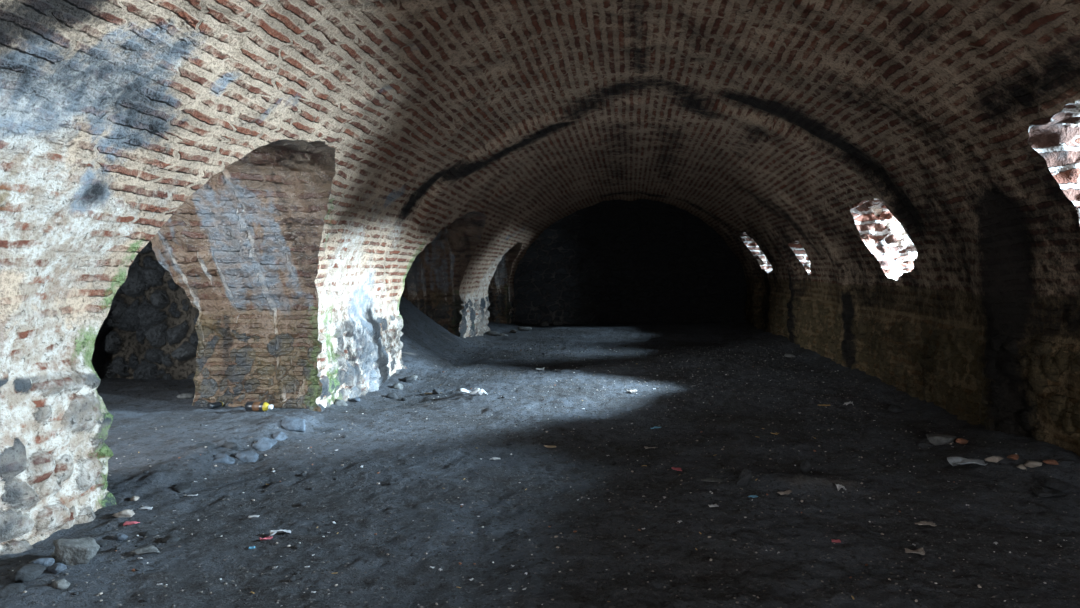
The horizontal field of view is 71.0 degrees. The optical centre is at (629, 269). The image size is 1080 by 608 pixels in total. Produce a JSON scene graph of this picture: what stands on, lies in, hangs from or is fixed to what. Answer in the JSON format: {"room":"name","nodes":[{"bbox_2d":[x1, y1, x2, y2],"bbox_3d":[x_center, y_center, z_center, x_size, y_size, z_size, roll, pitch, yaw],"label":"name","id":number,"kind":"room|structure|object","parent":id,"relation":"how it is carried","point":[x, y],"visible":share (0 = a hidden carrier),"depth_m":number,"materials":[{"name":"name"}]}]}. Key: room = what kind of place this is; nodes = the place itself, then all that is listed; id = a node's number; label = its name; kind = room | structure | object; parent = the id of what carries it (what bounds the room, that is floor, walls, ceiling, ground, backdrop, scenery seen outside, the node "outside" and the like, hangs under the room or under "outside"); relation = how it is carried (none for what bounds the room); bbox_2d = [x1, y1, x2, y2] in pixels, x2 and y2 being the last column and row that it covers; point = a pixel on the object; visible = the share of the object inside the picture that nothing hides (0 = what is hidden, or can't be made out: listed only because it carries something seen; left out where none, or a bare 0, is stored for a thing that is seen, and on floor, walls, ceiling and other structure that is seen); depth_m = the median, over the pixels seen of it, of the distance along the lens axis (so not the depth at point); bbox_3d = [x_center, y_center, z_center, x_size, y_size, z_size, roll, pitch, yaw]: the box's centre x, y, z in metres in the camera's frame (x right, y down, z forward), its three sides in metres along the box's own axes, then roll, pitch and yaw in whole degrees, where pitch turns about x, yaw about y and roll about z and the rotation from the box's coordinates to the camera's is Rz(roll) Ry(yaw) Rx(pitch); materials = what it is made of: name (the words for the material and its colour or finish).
{"room":"brick vaulted cellar","nodes":[
{"label":"brick vaulted cellar","id":0,"kind":"room"},
{"bbox_2d":[91,324,108,377],"bbox_3d":[-6.950,0.000,8.250,0.230,4.200,29.500,0,0,0],"label":"wall","id":1,"kind":"structure","parent":0,"point":[98,353],"depth_m":9.80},
{"bbox_2d":[99,241,198,379],"bbox_3d":[-6.554,0.000,9.915,3.711,4.200,0.230,0,0,3],"label":"wall","id":2,"kind":"structure","parent":0,"point":[151,320],"depth_m":9.93,"materials":[{"name":"grey stone"}]},
{"bbox_2d":[0,0,544,554],"bbox_3d":[-3.032,0.388,8.250,1.103,3.423,28.504,0,0,0],"label":"wall","id":3,"kind":"structure","parent":0,"point":[108,125],"depth_m":4.63,"materials":[{"name":"brick"}]},
{"bbox_2d":[151,139,335,411],"bbox_3d":[-3.902,0.493,6.609,2.630,3.366,3.711,0,0,0],"label":"brick pillar","id":4,"kind":"structure","parent":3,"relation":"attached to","point":[243,248],"depth_m":8.08,"materials":[{"name":"brown brick"}]},
{"bbox_2d":[402,211,485,336],"bbox_3d":[-3.920,0.516,13.482,2.610,3.277,4.138,0,0,0],"label":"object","id":5,"kind":"object","parent":3,"relation":"attached to","point":[434,278],"visible":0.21,"depth_m":15.32,"materials":[{"name":"brown brick"}]},
{"bbox_2d":[487,242,521,323],"bbox_3d":[-4.064,0.661,20.045,2.369,2.953,3.656,0,0,0],"label":"lining","id":6,"kind":"object","parent":3,"relation":"attached to","point":[499,308],"visible":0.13,"depth_m":21.66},
{"bbox_2d":[0,295,1079,607],"bbox_3d":[-2.100,0.950,8.069,12.800,1.551,30.138,0,0,0],"label":"floor","id":7,"kind":"structure","parent":0,"point":[141,403],"depth_m":5.30,"materials":[{"name":"grey soil"}]},
{"bbox_2d":[0,584,24,597],"bbox_3d":[-2.996,1.554,3.628,0.103,0.059,0.130,0,0,27],"label":"stone","id":8,"kind":"object","parent":7,"relation":"on","point":[7,590],"visible":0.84,"depth_m":3.62,"materials":[{"name":"grey stone"}]},
{"bbox_2d":[7,563,46,581],"bbox_3d":[-3.078,1.547,3.820,0.153,0.090,0.149,0,0,0],"label":"stone","id":9,"kind":"object","parent":7,"relation":"on","point":[23,573],"visible":0.98,"depth_m":3.78,"materials":[{"name":"grey stone"}]},
{"bbox_2d":[29,558,54,567],"bbox_3d":[-3.085,1.539,3.949,0.107,0.058,0.081,0,0,-20],"label":"stone","id":10,"kind":"object","parent":7,"relation":"on","point":[47,562],"visible":0.69,"depth_m":3.92,"materials":[{"name":"grey stone"}]},
{"bbox_2d":[47,563,66,573],"bbox_3d":[-2.980,1.552,3.904,0.090,0.053,0.061,0,0,23],"label":"stone","id":11,"kind":"object","parent":7,"relation":"on","point":[56,568],"visible":1,"depth_m":3.89,"materials":[{"name":"grey stone"}]},
{"bbox_2d":[52,579,69,589],"bbox_3d":[-2.827,1.562,3.733,0.079,0.051,0.070,0,0,27],"label":"stone","id":12,"kind":"object","parent":7,"relation":"on","point":[61,584],"visible":1,"depth_m":3.71,"materials":[{"name":"grey stone"}]},
{"bbox_2d":[51,537,99,565],"bbox_3d":[-3.007,1.525,4.060,0.232,0.160,0.209,0,0,-23],"label":"stone","id":13,"kind":"object","parent":7,"relation":"on","point":[70,552],"visible":0.95,"depth_m":4.00,"materials":[{"name":"grey stone"}]},
{"bbox_2d":[96,541,107,546],"bbox_3d":[-3.090,1.594,4.362,0.090,0.036,0.054,0,0,0],"label":"stone","id":14,"kind":"object","parent":7,"relation":"on","point":[101,543],"visible":0.54,"depth_m":4.35,"materials":[{"name":"grey stone"}]},
{"bbox_2d":[113,533,127,541],"bbox_3d":[-3.028,1.589,4.462,0.077,0.044,0.063,0,0,32],"label":"stone","id":15,"kind":"object","parent":7,"relation":"on","point":[118,537],"visible":1,"depth_m":4.44,"materials":[{"name":"grey stone"}]},
{"bbox_2d":[112,509,134,517],"bbox_3d":[-3.237,1.558,4.797,0.124,0.052,0.084,0,0,0],"label":"stone","id":16,"kind":"object","parent":7,"relation":"on","point":[127,512],"visible":1,"depth_m":4.77,"materials":[{"name":"beige stone"}]},
{"bbox_2d":[123,521,139,525],"bbox_3d":[-3.116,1.580,4.684,0.080,0.019,0.055,0,0,-6],"label":"paper scrap","id":17,"kind":"object","parent":7,"relation":"on","point":[126,522],"visible":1,"depth_m":4.67,"materials":[{"name":"red paper"}]},
{"bbox_2d":[130,496,139,500],"bbox_3d":[-3.365,1.557,5.097,0.054,0.040,0.076,0,0,-14],"label":"stone","id":18,"kind":"object","parent":7,"relation":"on","point":[134,498],"visible":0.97,"depth_m":5.08,"materials":[{"name":"beige stone"}]},
{"bbox_2d":[130,545,159,554],"bbox_3d":[-2.743,1.592,4.239,0.138,0.041,0.102,0,0,-43],"label":"stone","id":19,"kind":"object","parent":7,"relation":"on","point":[151,549],"visible":1,"depth_m":4.22,"materials":[{"name":"grey stone"}]},
{"bbox_2d":[142,530,158,536],"bbox_3d":[-2.922,1.612,4.579,0.083,0.050,0.070,0,0,-9],"label":"stone","id":20,"kind":"object","parent":7,"relation":"on","point":[148,532],"visible":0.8,"depth_m":4.56,"materials":[{"name":"grey stone"}]},
{"bbox_2d":[160,534,179,542],"bbox_3d":[-2.735,1.609,4.469,0.091,0.053,0.099,0,0,29],"label":"stone","id":21,"kind":"object","parent":7,"relation":"on","point":[169,538],"visible":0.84,"depth_m":4.45,"materials":[{"name":"grey stone"}]},
{"bbox_2d":[172,482,191,492],"bbox_3d":[-3.221,1.582,5.396,0.128,0.089,0.172,0,0,-27],"label":"stone","id":22,"kind":"object","parent":7,"relation":"on","point":[183,487],"visible":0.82,"depth_m":5.37,"materials":[{"name":"grey stone"}]},
{"bbox_2d":[176,393,194,398],"bbox_3d":[-5.107,1.456,8.655,0.226,0.072,0.164,0,0,-17],"label":"stone","id":23,"kind":"object","parent":7,"relation":"on","point":[184,395],"visible":0.87,"depth_m":8.60,"materials":[{"name":"grey stone"}]},
{"bbox_2d":[191,442,214,449],"bbox_3d":[-3.533,1.491,6.233,0.116,0.123,0.209,0,0,29],"label":"stone","id":24,"kind":"object","parent":7,"relation":"on","point":[197,445],"visible":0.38,"depth_m":6.21,"materials":[{"name":"grey stone"}]},
{"bbox_2d":[208,401,223,408],"bbox_3d":[-4.548,1.485,8.253,0.071,0.073,0.194,0,0,18],"label":"plastic bottle","id":25,"kind":"object","parent":7,"relation":"on","point":[215,404],"visible":1,"depth_m":8.21,"materials":[{"name":"black plastic"}]},
{"bbox_2d":[212,453,234,463],"bbox_3d":[-3.311,1.544,6.065,0.208,0.107,0.161,0,0,-21],"label":"stone","id":26,"kind":"object","parent":7,"relation":"on","point":[219,458],"visible":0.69,"depth_m":6.04,"materials":[{"name":"grey stone"}]},
{"bbox_2d":[222,442,239,450],"bbox_3d":[-3.380,1.507,6.363,0.148,0.096,0.103,0,0,6],"label":"stone","id":27,"kind":"object","parent":7,"relation":"on","point":[230,445],"visible":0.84,"depth_m":6.33,"materials":[{"name":"grey stone"}]},
{"bbox_2d":[235,451,258,461],"bbox_3d":[-3.183,1.566,6.248,0.186,0.110,0.216,0,0,-30],"label":"stone","id":28,"kind":"object","parent":7,"relation":"on","point":[249,456],"visible":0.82,"depth_m":6.20,"materials":[{"name":"grey stone"}]},
{"bbox_2d":[245,401,272,411],"bbox_3d":[-3.954,1.459,8.007,0.291,0.106,0.104,0,0,9],"label":"plastic bottle","id":29,"kind":"object","parent":7,"relation":"on","point":[251,405],"visible":1,"depth_m":7.97,"materials":[{"name":"plastic"}]},
{"bbox_2d":[252,437,276,450],"bbox_3d":[-3.218,1.555,6.592,0.167,0.164,0.259,0,0,-5],"label":"stone","id":30,"kind":"object","parent":7,"relation":"on","point":[265,443],"visible":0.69,"depth_m":6.55,"materials":[{"name":"grey stone"}]},
{"bbox_2d":[259,536,272,539],"bbox_3d":[-2.188,1.611,4.505,0.048,0.026,0.065,0,0,38],"label":"paper scrap","id":31,"kind":"object","parent":7,"relation":"on","point":[267,537],"visible":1,"depth_m":4.50,"materials":[{"name":"red paper"}]},
{"bbox_2d":[269,529,290,535],"bbox_3d":[-2.150,1.606,4.608,0.126,0.037,0.054,0,0,-29],"label":"paper scrap","id":32,"kind":"object","parent":7,"relation":"on","point":[272,532],"visible":1,"depth_m":4.60,"materials":[{"name":"white paper"}]},
{"bbox_2d":[273,431,287,440],"bbox_3d":[-3.232,1.550,6.883,0.182,0.132,0.160,0,0,-40],"label":"stone","id":33,"kind":"object","parent":7,"relation":"on","point":[280,435],"visible":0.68,"depth_m":6.87,"materials":[{"name":"grey stone"}]},
{"bbox_2d":[280,417,305,431],"bbox_3d":[-3.273,1.524,7.260,0.249,0.179,0.222,0,0,-19],"label":"stone","id":34,"kind":"object","parent":7,"relation":"on","point":[297,424],"visible":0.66,"depth_m":7.21,"materials":[{"name":"grey stone"}]},
{"bbox_2d":[333,399,347,405],"bbox_3d":[-3.424,1.561,8.829,0.169,0.100,0.124,0,0,-39],"label":"stone","id":35,"kind":"object","parent":7,"relation":"on","point":[337,402],"visible":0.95,"depth_m":8.79,"materials":[{"name":"grey stone"}]},
{"bbox_2d":[350,397,359,401],"bbox_3d":[-3.340,1.587,9.130,0.115,0.074,0.090,0,0,19],"label":"stone","id":36,"kind":"object","parent":7,"relation":"on","point":[357,399],"visible":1,"depth_m":9.10,"materials":[{"name":"grey stone"}]},
{"bbox_2d":[386,392,398,398],"bbox_3d":[-3.145,1.668,9.902,0.188,0.112,0.159,0,0,-43],"label":"stone","id":37,"kind":"object","parent":7,"relation":"on","point":[392,395],"visible":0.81,"depth_m":9.84,"materials":[{"name":"grey stone"}]},
{"bbox_2d":[392,383,403,388],"bbox_3d":[-3.230,1.625,10.460,0.166,0.104,0.112,0,0,-28],"label":"stone","id":38,"kind":"object","parent":7,"relation":"on","point":[398,385],"visible":1,"depth_m":10.41,"materials":[{"name":"grey stone"}]},
{"bbox_2d":[400,377,413,382],"bbox_3d":[-3.242,1.596,10.851,0.231,0.096,0.162,0,0,0],"label":"stone","id":39,"kind":"object","parent":7,"relation":"on","point":[405,379],"visible":0.99,"depth_m":10.81,"materials":[{"name":"grey stone"}]},
{"bbox_2d":[432,389,439,393],"bbox_3d":[-2.624,1.659,10.147,0.113,0.095,0.117,0,0,-12],"label":"stone","id":40,"kind":"object","parent":7,"relation":"on","point":[435,391],"visible":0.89,"depth_m":10.12,"materials":[{"name":"grey stone"}]},
{"bbox_2d":[460,388,479,393],"bbox_3d":[-2.063,1.560,9.676,0.270,0.071,0.131,0,0,-6],"label":"paper scrap","id":41,"kind":"object","parent":7,"relation":"on","point":[461,389],"visible":0.93,"depth_m":9.65,"materials":[{"name":"white paper"}]},
{"bbox_2d":[477,389,487,394],"bbox_3d":[-1.867,1.538,9.487,0.125,0.077,0.112,0,0,-40],"label":"paper scrap","id":42,"kind":"object","parent":7,"relation":"on","point":[481,391],"visible":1,"depth_m":9.46,"materials":[{"name":"white paper"}]},
{"bbox_2d":[486,331,499,335],"bbox_3d":[-3.242,1.512,17.706,0.323,0.130,0.244,0,0,30],"label":"stone","id":43,"kind":"object","parent":7,"relation":"on","point":[490,333],"visible":0.92,"depth_m":17.64,"materials":[{"name":"grey stone"}]},
{"bbox_2d":[517,327,531,330],"bbox_3d":[-2.748,1.551,19.466,0.324,0.161,0.276,0,0,25],"label":"stone","id":44,"kind":"object","parent":7,"relation":"on","point":[519,328],"visible":0.92,"depth_m":19.41,"materials":[{"name":"grey stone"}]},
{"bbox_2d":[0,341,1079,607],"bbox_3d":[-1.093,1.571,9.352,8.819,0.298,13.519,0,0,0],"label":"stones","id":45,"kind":"object","parent":7,"relation":"on","point":[802,603],"visible":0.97,"depth_m":5.59},
{"bbox_2d":[544,445,555,447],"bbox_3d":[-0.735,1.602,6.801,0.131,0.023,0.024,0,0,0],"label":"stick","id":46,"kind":"object","parent":7,"relation":"on","point":[547,446],"visible":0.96,"depth_m":6.79,"materials":[{"name":"brown wood"}]},
{"bbox_2d":[701,477,723,481],"bbox_3d":[0.618,1.570,5.616,0.177,0.026,0.120,0,0,-17],"label":"flat stone","id":47,"kind":"object","parent":7,"relation":"on","point":[711,479],"visible":1,"depth_m":5.59,"materials":[{"name":"grey stone"}]},
{"bbox_2d":[737,468,752,486],"bbox_3d":[0.839,1.512,5.449,0.100,0.141,0.127,0,0,24],"label":"stone","id":48,"kind":"object","parent":7,"relation":"on","point":[745,477],"visible":1,"depth_m":5.42,"materials":[{"name":"grey stone"}]},
{"bbox_2d":[777,490,791,494],"bbox_3d":[1.097,1.576,5.323,0.109,0.021,0.055,0,0,-23],"label":"paper scrap","id":49,"kind":"object","parent":7,"relation":"on","point":[786,491],"visible":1,"depth_m":5.31,"materials":[{"name":"beige paper"}]},
{"bbox_2d":[784,353,795,356],"bbox_3d":[2.959,1.588,13.873,0.219,0.098,0.122,0,0,-5],"label":"stone","id":50,"kind":"object","parent":7,"relation":"on","point":[786,354],"visible":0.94,"depth_m":13.82,"materials":[{"name":"stone"}]},
{"bbox_2d":[799,459,811,472],"bbox_3d":[1.399,1.573,6.009,0.096,0.121,0.134,0,0,38],"label":"stone","id":51,"kind":"object","parent":7,"relation":"on","point":[805,466],"visible":0.98,"depth_m":5.98,"materials":[{"name":"grey stone"}]},
{"bbox_2d":[836,484,845,490],"bbox_3d":[1.510,1.556,5.367,0.061,0.051,0.054,0,0,-23],"label":"paper scrap","id":52,"kind":"object","parent":7,"relation":"on","point":[837,485],"visible":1,"depth_m":5.36,"materials":[{"name":"white paper"}]},
{"bbox_2d":[905,548,924,554],"bbox_3d":[1.614,1.593,4.247,0.105,0.024,0.066,0,0,6],"label":"paper scrap","id":53,"kind":"object","parent":7,"relation":"on","point":[921,551],"visible":1,"depth_m":4.24,"materials":[{"name":"beige paper"}]},
{"bbox_2d":[918,442,932,448],"bbox_3d":[2.663,1.584,6.770,0.136,0.056,0.098,0,0,0],"label":"stone","id":54,"kind":"object","parent":7,"relation":"on","point":[925,445],"visible":1,"depth_m":6.74,"materials":[{"name":"grey stone"}]},
{"bbox_2d":[915,521,936,525],"bbox_3d":[1.848,1.589,4.697,0.133,0.021,0.057,0,0,-6],"label":"paper scrap","id":55,"kind":"object","parent":7,"relation":"on","point":[931,523],"visible":1,"depth_m":4.69,"materials":[{"name":"beige paper"}]},
{"bbox_2d":[926,434,956,444],"bbox_3d":[2.848,1.562,6.868,0.283,0.112,0.198,0,0,9],"label":"stone","id":56,"kind":"object","parent":7,"relation":"on","point":[935,439],"visible":0.94,"depth_m":6.79,"materials":[{"name":"grey stone"}]},
{"bbox_2d":[955,438,968,443],"bbox_3d":[2.987,1.542,6.748,0.091,0.052,0.093,0,0,-42],"label":"brick","id":57,"kind":"object","parent":7,"relation":"on","point":[959,440],"visible":1,"depth_m":6.73,"materials":[{"name":"red brick"}]},
{"bbox_2d":[947,457,987,465],"bbox_3d":[2.699,1.542,6.008,0.268,0.064,0.167,0,0,0],"label":"plastic sheet","id":58,"kind":"object","parent":7,"relation":"on","point":[954,461],"visible":1,"depth_m":6.01,"materials":[{"name":"white plastic"}]},
{"bbox_2d":[984,456,1003,462],"bbox_3d":[2.924,1.518,6.036,0.127,0.050,0.126,0,0,-37],"label":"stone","id":59,"kind":"object","parent":7,"relation":"on","point":[995,459],"visible":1,"depth_m":6.00,"materials":[{"name":"beige stone"}]},
{"bbox_2d":[1007,454,1018,459],"bbox_3d":[3.070,1.500,5.999,0.095,0.050,0.125,0,0,-4],"label":"brick","id":60,"kind":"object","parent":7,"relation":"on","point":[1012,456],"visible":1,"depth_m":5.98,"materials":[{"name":"red brick"}]},
{"bbox_2d":[1016,464,1025,468],"bbox_3d":[3.001,1.510,5.757,0.068,0.029,0.093,0,0,13],"label":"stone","id":61,"kind":"object","parent":7,"relation":"on","point":[1021,466],"visible":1,"depth_m":5.74,"materials":[{"name":"beige stone"}]},
{"bbox_2d":[1024,461,1041,467],"bbox_3d":[3.103,1.496,5.772,0.101,0.060,0.128,0,0,-25],"label":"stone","id":62,"kind":"object","parent":7,"relation":"on","point":[1031,464],"visible":1,"depth_m":5.74,"materials":[{"name":"beige stone"}]},
{"bbox_2d":[1032,488,1064,496],"bbox_3d":[2.930,1.564,5.259,0.218,0.059,0.176,0,0,0],"label":"stone","id":63,"kind":"object","parent":7,"relation":"on","point":[1043,492],"visible":1,"depth_m":5.22,"materials":[{"name":"grey stone"}]},
{"bbox_2d":[1042,460,1057,464],"bbox_3d":[3.219,1.472,5.726,0.127,0.044,0.078,0,0,8],"label":"brick","id":64,"kind":"object","parent":7,"relation":"on","point":[1052,462],"visible":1,"depth_m":5.70,"materials":[{"name":"red brick"}]},
{"bbox_2d":[1043,477,1070,489],"bbox_3d":[3.059,1.538,5.379,0.204,0.088,0.117,0,0,-12],"label":"stone","id":65,"kind":"object","parent":7,"relation":"on","point":[1050,482],"visible":0.93,"depth_m":5.34,"materials":[{"name":"grey stone"}]},
{"bbox_2d":[83,0,1079,228],"bbox_3d":[0.007,-1.706,8.250,5.284,1.068,28.517,0,0,0],"label":"ceiling","id":66,"kind":"structure","parent":0,"point":[544,112],"depth_m":6.88,"materials":[{"name":"brick"}]},
{"bbox_2d":[514,199,746,323],"bbox_3d":[0.000,-0.350,22.427,8.400,4.900,0.163,0,0,0],"label":"wall","id":67,"kind":"structure","parent":0,"point":[639,260],"depth_m":22.42,"materials":[{"name":"black"}]},
{"bbox_2d":[714,45,1079,455],"bbox_3d":[3.036,0.375,8.250,1.152,3.449,28.504,0,0,0],"label":"wall","id":68,"kind":"structure","parent":0,"point":[983,328],"depth_m":7.31,"materials":[{"name":"brick"}]},
{"bbox_2d":[739,232,771,274],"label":"window","id":69,"kind":"structure","parent":68,"relation":"in","point":[749,242],"depth_m":19.58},
{"bbox_2d":[788,240,810,274],"bbox_3d":[4.005,-0.332,14.587,1.705,0.876,1.335,0,0,0],"label":"window","id":70,"kind":"structure","parent":68,"relation":"in","point":[797,248],"depth_m":15.16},
{"bbox_2d":[850,198,916,279],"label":"window","id":71,"kind":"structure","parent":68,"relation":"in","point":[884,236],"depth_m":10.30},
{"bbox_2d":[1027,99,1079,224],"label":"window","id":72,"kind":"structure","parent":68,"relation":"in","point":[1057,141],"depth_m":5.50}
]}

